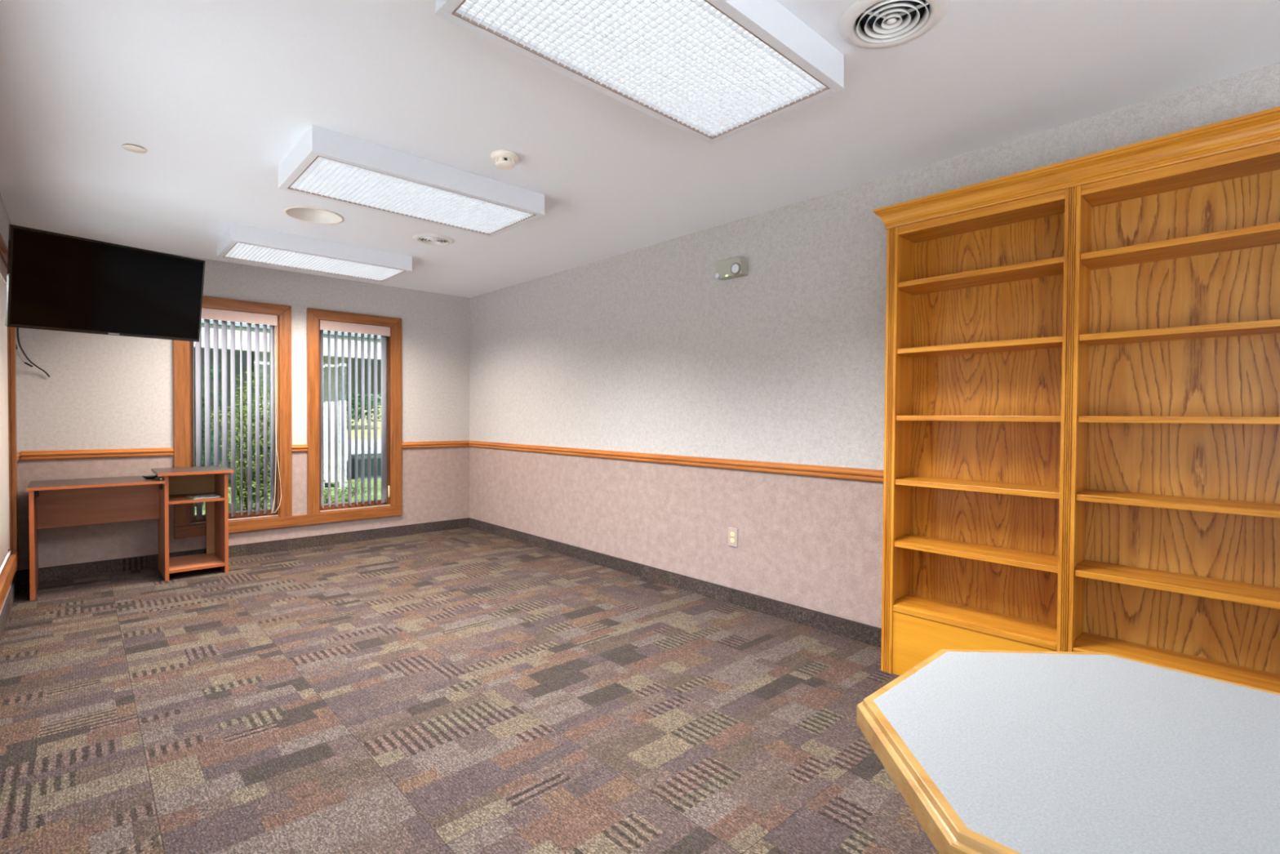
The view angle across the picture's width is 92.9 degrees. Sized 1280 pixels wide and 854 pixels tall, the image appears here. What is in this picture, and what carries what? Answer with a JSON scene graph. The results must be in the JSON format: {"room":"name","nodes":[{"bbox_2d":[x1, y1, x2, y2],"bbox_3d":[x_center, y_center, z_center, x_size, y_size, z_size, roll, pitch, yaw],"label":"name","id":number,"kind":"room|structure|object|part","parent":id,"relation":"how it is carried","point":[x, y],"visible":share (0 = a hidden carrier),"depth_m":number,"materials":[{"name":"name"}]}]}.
{"room":"office room","nodes":[
{"label":"office room","id":0,"kind":"room"},
{"bbox_2d":[0,193,17,614],"bbox_3d":[-1.428,-0.052,0.994,0.120,2.440,8.840,-1,1,-43],"label":"wall","id":1,"kind":"structure","parent":0,"point":[5,221],"depth_m":3.66,"materials":[{"name":"paint"}]},
{"bbox_2d":[0,232,18,610],"bbox_3d":[-3.372,-0.055,3.116,0.145,1.929,2.139,-1,1,-43],"label":"window","id":2,"kind":"structure","parent":1,"relation":"in","point":[6,579],"depth_m":3.87,"materials":[{"name":"brown wood"}]},
{"bbox_3d":[-3.324,-0.974,3.139,0.024,0.092,2.136,-1,1,-43],"label":"head casing","id":3,"kind":"part","parent":2,"relation":"part of","materials":[{"name":"brown wood"}]},
{"bbox_2d":[0,256,9,566],"bbox_3d":[-3.362,-0.070,3.124,0.089,1.712,1.927,-1,1,-43],"label":"vertical blind","id":4,"kind":"object","parent":2,"relation":"attached to","point":[4,456],"visible":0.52,"depth_m":3.62,"materials":[{"name":"fabric"}]},
{"bbox_3d":[-3.335,0.863,3.172,0.026,0.092,2.139,-1,1,-43],"label":"casing","id":5,"kind":"part","parent":2,"relation":"part of","materials":[{"name":"brown wood"}]},
{"bbox_3d":[-4.025,-0.118,3.905,0.024,1.835,0.092,-1,1,-43],"label":"casing","id":6,"kind":"part","parent":2,"relation":"part of","materials":[{"name":"brown wood"}]},
{"bbox_2d":[0,570,18,639],"bbox_3d":[-1.389,1.118,1.058,0.010,0.099,8.580,-1,1,-43],"label":"baseboard","id":7,"kind":"structure","parent":1,"relation":"attached to","point":[7,606],"depth_m":3.57,"materials":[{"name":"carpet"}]},
{"bbox_2d":[17,451,20,460],"bbox_3d":[-1.377,0.274,1.049,0.024,0.063,8.598,-1,1,-43],"label":"trim","id":8,"kind":"structure","parent":1,"relation":"attached to","point":[18,453],"depth_m":4.13,"materials":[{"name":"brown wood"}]},
{"bbox_2d":[15,342,33,367],"bbox_3d":[-4.192,-0.558,4.120,0.035,0.296,0.170,0,1,-14],"label":"cord","id":9,"kind":"object","parent":1,"relation":"attached to","point":[16,348],"visible":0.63,"depth_m":4.15,"materials":[{"name":"black plastic"}]},
{"bbox_2d":[16,327,49,377],"bbox_3d":[-4.145,-0.548,4.129,0.066,0.400,0.324,0,1,-18],"label":"hanging cable","id":10,"kind":"object","parent":1,"relation":"attached to","point":[17,328],"visible":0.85,"depth_m":4.11,"materials":[{"name":"black plastic"}]},
{"bbox_2d":[15,244,469,570],"bbox_3d":[-3.103,-0.140,5.383,3.386,2.440,0.120,-1,1,-43],"label":"wall","id":11,"kind":"structure","parent":0,"point":[100,391],"depth_m":4.97,"materials":[{"name":"paint"}]},
{"bbox_2d":[4,224,205,342],"bbox_3d":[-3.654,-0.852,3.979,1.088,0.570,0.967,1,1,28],"label":"television","id":12,"kind":"object","parent":11,"relation":"attached to","point":[64,282],"visible":1,"depth_m":3.68,"materials":[{"name":"black plastic"}]},
{"bbox_2d":[18,517,468,584],"bbox_3d":[-3.070,1.031,5.353,3.376,0.099,0.010,-1,1,-43],"label":"baseboard","id":13,"kind":"structure","parent":11,"relation":"attached to","point":[104,566],"depth_m":5.16,"materials":[{"name":"carpet"}]},
{"bbox_2d":[21,440,468,460],"bbox_3d":[-3.055,0.188,5.337,3.336,0.063,0.024,-1,1,-43],"label":"trim","id":14,"kind":"structure","parent":11,"relation":"attached to","point":[128,452],"depth_m":4.58,"materials":[{"name":"brown wood"}]},
{"bbox_2d":[173,295,401,538],"bbox_3d":[-3.043,-0.093,5.420,1.786,1.929,0.145,-1,1,-43],"label":"window","id":15,"kind":"structure","parent":11,"relation":"in","point":[186,521],"depth_m":5.22,"materials":[{"name":"brown wood"}]},
{"bbox_3d":[-3.625,-0.131,4.802,0.092,1.835,0.024,-1,1,-43],"label":"casing","id":16,"kind":"part","parent":15,"relation":"part of","materials":[{"name":"brown wood"}]},
{"bbox_3d":[-3.432,-0.091,5.132,0.614,1.721,0.027,-1,1,-43],"label":"sash","id":17,"kind":"part","parent":15,"relation":"part of","materials":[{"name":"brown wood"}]},
{"bbox_2d":[195,307,281,519],"bbox_3d":[-3.370,-0.105,5.083,0.635,1.712,0.108,-1,1,-43],"label":"vertical blind","id":18,"kind":"object","parent":15,"relation":"attached to","point":[214,314],"visible":0.78,"depth_m":5.10,"materials":[{"name":"plastic"}]},
{"bbox_3d":[-3.145,-0.064,5.253,0.084,1.618,0.025,0,1,-22],"label":"cord","id":19,"kind":"part","parent":18,"relation":"part of","materials":[{"name":"white plastic"}]},
{"bbox_3d":[-3.351,-1.007,5.035,0.819,0.092,0.024,-1,1,-43],"label":"head casing","id":20,"kind":"part","parent":15,"relation":"part of","materials":[{"name":"brown wood"}]},
{"bbox_3d":[-3.089,-0.136,5.298,0.092,1.835,0.024,-1,1,-43],"label":"casing","id":21,"kind":"part","parent":15,"relation":"part of","materials":[{"name":"brown wood"}]},
{"bbox_3d":[-3.009,0.827,5.393,1.786,0.092,0.026,-1,1,-43],"label":"casing","id":22,"kind":"part","parent":15,"relation":"part of","materials":[{"name":"brown wood"}]},
{"bbox_2d":[319,320,390,508],"bbox_3d":[-2.684,-0.111,5.732,0.627,1.712,0.092,-1,1,-43],"label":"vertical blind","id":23,"kind":"object","parent":15,"relation":"attached to","point":[384,331],"visible":1,"depth_m":5.76,"materials":[{"name":"plastic"}]},
{"bbox_3d":[-2.438,-0.132,5.915,0.006,1.495,0.018,1,1,25],"label":"cord","id":24,"kind":"part","parent":23,"relation":"part of","materials":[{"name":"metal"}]},
{"bbox_2d":[306,307,401,514],"bbox_3d":[-2.696,-0.142,5.742,0.837,1.837,0.142,-1,1,-43],"label":"window","id":25,"kind":"structure","parent":11,"relation":"in","point":[314,316],"depth_m":5.60,"materials":[{"name":"brown wood"}]},
{"bbox_3d":[-2.929,-0.138,5.446,0.092,1.835,0.024,-1,1,-43],"label":"casing","id":26,"kind":"part","parent":25,"relation":"part of","materials":[{"name":"brown wood"}]},
{"bbox_3d":[-2.731,-0.097,5.781,0.629,1.721,0.027,-1,1,-43],"label":"sash","id":27,"kind":"part","parent":25,"relation":"part of","materials":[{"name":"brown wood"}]},
{"bbox_3d":[-2.650,-1.014,5.684,0.834,0.092,0.024,-1,1,-43],"label":"head casing","id":28,"kind":"part","parent":25,"relation":"part of","materials":[{"name":"brown wood"}]},
{"bbox_3d":[-2.382,-0.143,5.952,0.092,1.835,0.024,-1,1,-43],"label":"casing","id":29,"kind":"part","parent":25,"relation":"part of","materials":[{"name":"brown wood"}]},
{"bbox_2d":[0,527,938,853],"bbox_3d":[-0.150,1.216,2.207,3.426,0.120,8.640,-1,1,-43],"label":"floor","id":30,"kind":"structure","parent":0,"point":[464,690],"depth_m":2.43,"materials":[{"name":"carpet"}]},
{"bbox_2d":[26,465,234,600],"bbox_3d":[-3.635,0.708,4.393,1.098,0.772,0.550,-1,1,-43],"label":"computer desk","id":31,"kind":"object","parent":30,"relation":"on","point":[78,501],"visible":0.99,"depth_m":4.42,"materials":[{"name":"brown wood"}]},
{"bbox_3d":[-4.036,0.748,4.049,0.022,0.698,0.512,-1,1,-43],"label":"panel","id":32,"kind":"part","parent":31,"relation":"part of","materials":[{"name":"brown wood"}]},
{"bbox_3d":[-3.873,0.547,4.371,0.656,0.290,0.016,-1,1,-43],"label":"modesty panel","id":33,"kind":"part","parent":31,"relation":"part of","materials":[{"name":"brown wood"}]},
{"bbox_2d":[142,475,157,479],"bbox_3d":[-3.538,0.363,4.393,0.100,0.026,0.075,-1,1,-43],"label":"dish","id":34,"kind":"object","parent":31,"relation":"on","point":[153,477],"visible":0.94,"depth_m":4.38,"materials":[{"name":"black plastic"}]},
{"bbox_3d":[-3.537,0.717,4.510,0.022,0.752,0.512,-1,1,-43],"label":"panel","id":35,"kind":"part","parent":31,"relation":"part of","materials":[{"name":"brown wood"}]},
{"bbox_3d":[-3.538,0.439,4.769,0.332,0.206,0.006,-1,1,-43],"label":"panel","id":36,"kind":"part","parent":31,"relation":"part of","materials":[{"name":"brown wood"}]},
{"bbox_2d":[168,492,224,502],"bbox_3d":[-3.385,0.537,4.605,0.332,0.019,0.444,-1,1,-43],"label":"shelf","id":37,"kind":"object","parent":31,"relation":"attached to","point":[173,496],"depth_m":4.56,"materials":[{"name":"brown wood"}]},
{"bbox_2d":[168,552,224,570],"bbox_3d":[-3.407,1.029,4.633,0.332,0.020,0.498,-1,1,-43],"label":"shelf","id":38,"kind":"object","parent":31,"relation":"attached to","point":[206,560],"depth_m":4.59,"materials":[{"name":"brown wood"}]},
{"bbox_2d":[187,494,220,498],"bbox_3d":[-3.284,0.525,4.577,0.152,0.006,0.166,1,1,38],"label":"booklet","id":39,"kind":"object","parent":31,"relation":"on","point":[204,495],"visible":1,"depth_m":4.55,"materials":[{"name":"white paper"}]},
{"bbox_3d":[-3.276,0.714,4.751,0.022,0.752,0.512,-1,1,-43],"label":"panel","id":40,"kind":"part","parent":31,"relation":"part of","materials":[{"name":"brown wood"}]},
{"bbox_2d":[856,648,1279,853],"bbox_3d":[0.729,0.814,0.812,0.775,0.745,0.775,-1,1,-43],"label":"table","id":41,"kind":"object","parent":30,"relation":"on","point":[990,751],"visible":1,"depth_m":0.82,"materials":[{"name":"laminate"}]},
{"bbox_2d":[873,106,1279,693],"bbox_3d":[1.722,0.081,2.403,0.304,2.170,1.547,-1,1,-43],"label":"bookcase","id":42,"kind":"object","parent":30,"relation":"on","point":[995,332],"visible":0.86,"depth_m":2.39,"materials":[{"name":"brown wood"}]},
{"bbox_3d":[1.258,0.113,2.953,0.238,2.080,0.020,-1,1,-43],"label":"panel","id":43,"kind":"part","parent":42,"relation":"part of","materials":[{"name":"brown wood"}]},
{"bbox_3d":[1.409,1.014,2.616,0.011,0.292,0.649,-1,1,-43],"label":"board","id":44,"kind":"part","parent":42,"relation":"part of","materials":[{"name":"brown wood"}]},
{"bbox_3d":[1.493,0.848,2.702,0.232,0.021,0.691,-1,1,-43],"label":"shelf","id":45,"kind":"part","parent":42,"relation":"part of","materials":[{"name":"brown wood"}]},
{"bbox_3d":[1.496,0.550,2.697,0.229,0.021,0.691,-1,1,-43],"label":"shelf","id":46,"kind":"part","parent":42,"relation":"part of","materials":[{"name":"brown wood"}]},
{"bbox_3d":[1.498,0.260,2.692,0.229,0.021,0.691,-1,1,-43],"label":"shelf","id":47,"kind":"part","parent":42,"relation":"part of","materials":[{"name":"brown wood"}]},
{"bbox_3d":[1.502,-0.348,2.682,0.229,0.021,0.691,-1,1,-43],"label":"shelf","id":48,"kind":"part","parent":42,"relation":"part of","materials":[{"name":"brown wood"}]},
{"bbox_3d":[1.505,-0.655,2.676,0.229,0.021,0.691,-1,1,-43],"label":"shelf","id":49,"kind":"part","parent":42,"relation":"part of","materials":[{"name":"brown wood"}]},
{"bbox_3d":[1.420,-0.901,2.580,0.017,0.037,0.649,-1,1,-43],"label":"rail","id":50,"kind":"part","parent":42,"relation":"part of","materials":[{"name":"brown wood"}]},
{"bbox_3d":[1.505,-0.910,2.671,0.232,0.018,0.691,-1,1,-43],"label":"panel","id":51,"kind":"part","parent":42,"relation":"part of","materials":[{"name":"brown wood"}]},
{"bbox_3d":[1.586,0.109,2.770,0.006,2.058,0.693,-1,1,-43],"label":"panel","id":52,"kind":"part","parent":42,"relation":"part of","materials":[{"name":"brown wood"}]},
{"bbox_3d":[1.729,-0.959,2.385,0.304,0.090,1.547,-1,1,-43],"label":"crown moulding","id":53,"kind":"part","parent":42,"relation":"part of","materials":[{"name":"brown wood"}]},
{"bbox_3d":[1.982,0.861,2.174,0.232,0.021,0.696,-1,1,-43],"label":"shelf","id":54,"kind":"part","parent":42,"relation":"part of","materials":[{"name":"brown wood"}]},
{"bbox_3d":[1.985,0.563,2.170,0.229,0.021,0.696,-1,1,-43],"label":"shelf","id":55,"kind":"part","parent":42,"relation":"part of","materials":[{"name":"brown wood"}]},
{"bbox_3d":[1.987,0.273,2.164,0.229,0.021,0.696,-1,1,-43],"label":"shelf","id":56,"kind":"part","parent":42,"relation":"part of","materials":[{"name":"brown wood"}]},
{"bbox_3d":[1.991,-0.336,2.154,0.229,0.021,0.696,-1,1,-43],"label":"shelf","id":57,"kind":"part","parent":42,"relation":"part of","materials":[{"name":"brown wood"}]},
{"bbox_3d":[1.993,-0.643,2.148,0.229,0.021,0.696,-1,1,-43],"label":"shelf","id":58,"kind":"part","parent":42,"relation":"part of","materials":[{"name":"brown wood"}]},
{"bbox_3d":[1.897,-0.889,2.065,0.017,0.037,0.654,-1,1,-43],"label":"rail","id":59,"kind":"part","parent":42,"relation":"part of","materials":[{"name":"brown wood"}]},
{"bbox_3d":[1.994,-0.897,2.143,0.232,0.018,0.696,-1,1,-43],"label":"panel","id":60,"kind":"part","parent":42,"relation":"part of","materials":[{"name":"brown wood"}]},
{"bbox_3d":[2.075,0.122,2.242,0.006,2.058,0.698,-1,1,-43],"label":"panel","id":61,"kind":"part","parent":42,"relation":"part of","materials":[{"name":"brown wood"}]},
{"bbox_2d":[0,0,1279,297],"bbox_3d":[-0.039,-1.435,2.280,4.086,0.300,10.050,-1,1,-43],"label":"ceiling","id":62,"kind":"structure","parent":0,"point":[216,94],"depth_m":2.49,"materials":[{"name":"paint"}]},
{"bbox_2d":[121,144,146,153],"bbox_3d":[-2.375,-1.307,2.857,0.092,0.008,0.092,-1,1,-43],"label":"cover plate","id":63,"kind":"object","parent":62,"relation":"attached to","point":[135,148],"visible":1,"depth_m":2.85,"materials":[{"name":"beige plastic"}]},
{"bbox_2d":[284,206,343,224],"bbox_3d":[-2.040,-1.373,3.810,0.332,0.104,0.332,-1,1,-43],"label":"recessed light","id":64,"kind":"object","parent":62,"relation":"in","point":[306,214],"visible":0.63,"depth_m":3.91,"materials":[{"name":"beige plastic"}]},
{"bbox_2d":[216,222,412,282],"bbox_3d":[-2.429,-1.285,4.592,1.194,0.114,0.597,-1,1,-43],"label":"ceiling light","id":65,"kind":"object","parent":62,"relation":"attached to","point":[241,242],"visible":1,"depth_m":4.42,"materials":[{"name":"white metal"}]},
{"bbox_2d":[278,124,544,237],"bbox_3d":[-1.177,-1.252,3.240,1.194,0.114,0.602,-1,1,-43],"label":"ceiling light","id":66,"kind":"object","parent":62,"relation":"attached to","point":[324,163],"visible":1,"depth_m":3.07,"materials":[{"name":"white plastic"}]},
{"bbox_2d":[413,233,454,245],"bbox_3d":[-1.461,-1.392,4.311,0.280,0.157,0.280,-1,1,-43],"label":"ceiling vent","id":67,"kind":"object","parent":62,"relation":"in","point":[433,239],"visible":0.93,"depth_m":4.28,"materials":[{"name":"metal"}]},
{"bbox_2d":[490,150,519,169],"bbox_3d":[-0.648,-1.273,2.916,0.132,0.053,0.132,-1,1,-43],"label":"smoke detector","id":68,"kind":"object","parent":62,"relation":"attached to","point":[503,159],"visible":1,"depth_m":2.88,"materials":[{"name":"beige plastic"}]},
{"bbox_2d":[435,0,844,144],"bbox_3d":[0.061,-1.220,1.902,1.194,0.114,0.598,-1,1,-43],"label":"ceiling light","id":69,"kind":"object","parent":62,"relation":"attached to","point":[712,71],"visible":1,"depth_m":1.91,"materials":[{"name":"white plastic"}]},
{"bbox_2d":[839,0,948,48],"bbox_3d":[0.784,-1.334,1.890,0.314,0.157,0.314,-1,1,-43],"label":"ceiling vent","id":70,"kind":"object","parent":62,"relation":"in","point":[880,24],"visible":1,"depth_m":1.91,"materials":[{"name":"metal"}]},
{"bbox_2d":[469,62,1279,627],"bbox_3d":[1.145,-0.076,3.375,0.120,2.440,8.840,-1,1,-43],"label":"wall","id":71,"kind":"structure","parent":0,"point":[642,350],"depth_m":3.89,"materials":[{"name":"paint"}]},
{"bbox_2d":[468,517,881,647],"bbox_3d":[-0.244,1.061,4.791,0.010,0.099,4.675,-1,1,-43],"label":"baseboard","id":72,"kind":"structure","parent":71,"relation":"attached to","point":[855,630],"depth_m":4.03,"materials":[{"name":"rubber"}]},
{"bbox_2d":[467,440,884,482],"bbox_3d":[-0.243,0.217,4.771,0.024,0.063,4.674,-1,1,-43],"label":"trim","id":73,"kind":"structure","parent":71,"relation":"attached to","point":[843,473],"depth_m":4.00,"materials":[{"name":"brown wood"}]},
{"bbox_2d":[714,257,748,280],"bbox_3d":[0.571,-0.999,3.830,0.089,0.118,0.210,-1,1,-43],"label":"emergency light","id":74,"kind":"object","parent":71,"relation":"attached to","point":[737,267],"visible":1,"depth_m":3.80,"materials":[{"name":"beige plastic"}]},
{"bbox_2d":[728,527,737,546],"bbox_3d":[0.592,0.704,3.885,0.008,0.118,0.072,-1,1,-43],"label":"wall outlet","id":75,"kind":"object","parent":71,"relation":"attached to","point":[732,532],"visible":1,"depth_m":3.88,"materials":[{"name":"plastic"}]},
{"label":"outside","id":76,"kind":"structure","parent":0,"visible":0},
{"bbox_2d":[346,439,381,459],"bbox_3d":[-6.998,0.778,29.656,150.000,0.001,15.000,-1,1,-43],"label":"driveway","id":77,"kind":"structure","parent":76,"point":[379,441],"depth_m":25.22,"materials":[{"name":"concrete"}]},
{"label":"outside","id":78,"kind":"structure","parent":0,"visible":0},
{"bbox_2d":[195,459,381,515],"bbox_3d":[-4.873,1.091,12.639,70.000,0.001,12.870,-1,1,-43],"label":"lawn","id":79,"kind":"structure","parent":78,"point":[379,480],"depth_m":10.65,"materials":[{"name":"green plant"}]},
{"bbox_2d":[194,357,222,506],"bbox_3d":[-6.460,0.076,8.583,1.004,2.159,0.966,1,1,45],"label":"shrub","id":80,"kind":"object","parent":79,"relation":"on","point":[211,370],"visible":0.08,"depth_m":8.71,"materials":[{"name":"green plant"}]},
{"bbox_2d":[204,369,270,511],"bbox_3d":[-5.147,0.213,7.936,0.878,1.926,0.947,-1,1,-43],"label":"shrub","id":81,"kind":"object","parent":79,"relation":"on","point":[261,397],"visible":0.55,"depth_m":7.82,"materials":[{"name":"green plant"}]},
{"bbox_2d":[194,318,381,488],"bbox_3d":[-9.035,-0.946,10.490,17.000,4.090,5.100,-1,1,-43],"label":"porch","id":82,"kind":"object","parent":79,"relation":"on","point":[237,324],"visible":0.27,"depth_m":11.16,"materials":[{"name":"white"}]},
{"bbox_2d":[324,477,367,503],"bbox_3d":[-4.399,0.998,8.537,1.229,0.550,0.690,-1,1,-43],"label":"shrub","id":83,"kind":"object","parent":79,"relation":"on","point":[326,495],"visible":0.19,"depth_m":8.70,"materials":[{"name":"green plant"}]},
{"bbox_2d":[351,453,381,479],"bbox_3d":[-4.063,0.813,14.521,5.350,0.500,0.480,-1,1,-43],"label":"wall","id":84,"kind":"structure","parent":79,"relation":"on","point":[379,455],"depth_m":12.78,"materials":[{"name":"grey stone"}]},
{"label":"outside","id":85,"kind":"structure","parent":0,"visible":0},
{"bbox_2d":[346,404,381,439],"bbox_3d":[-30.551,-1.588,69.808,230.000,3.000,76.000,-1,1,-43],"label":"meadow","id":86,"kind":"structure","parent":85,"point":[379,422],"depth_m":42.16,"materials":[{"name":"plant"}]},
{"bbox_2d":[346,392,381,424],"bbox_3d":[-20.292,-3.592,41.055,6.922,7.372,7.113,-1,1,-43],"label":"tree","id":87,"kind":"object","parent":86,"relation":"on","point":[353,399],"visible":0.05,"depth_m":40.66,"materials":[{"name":"green plant"}]}
]}

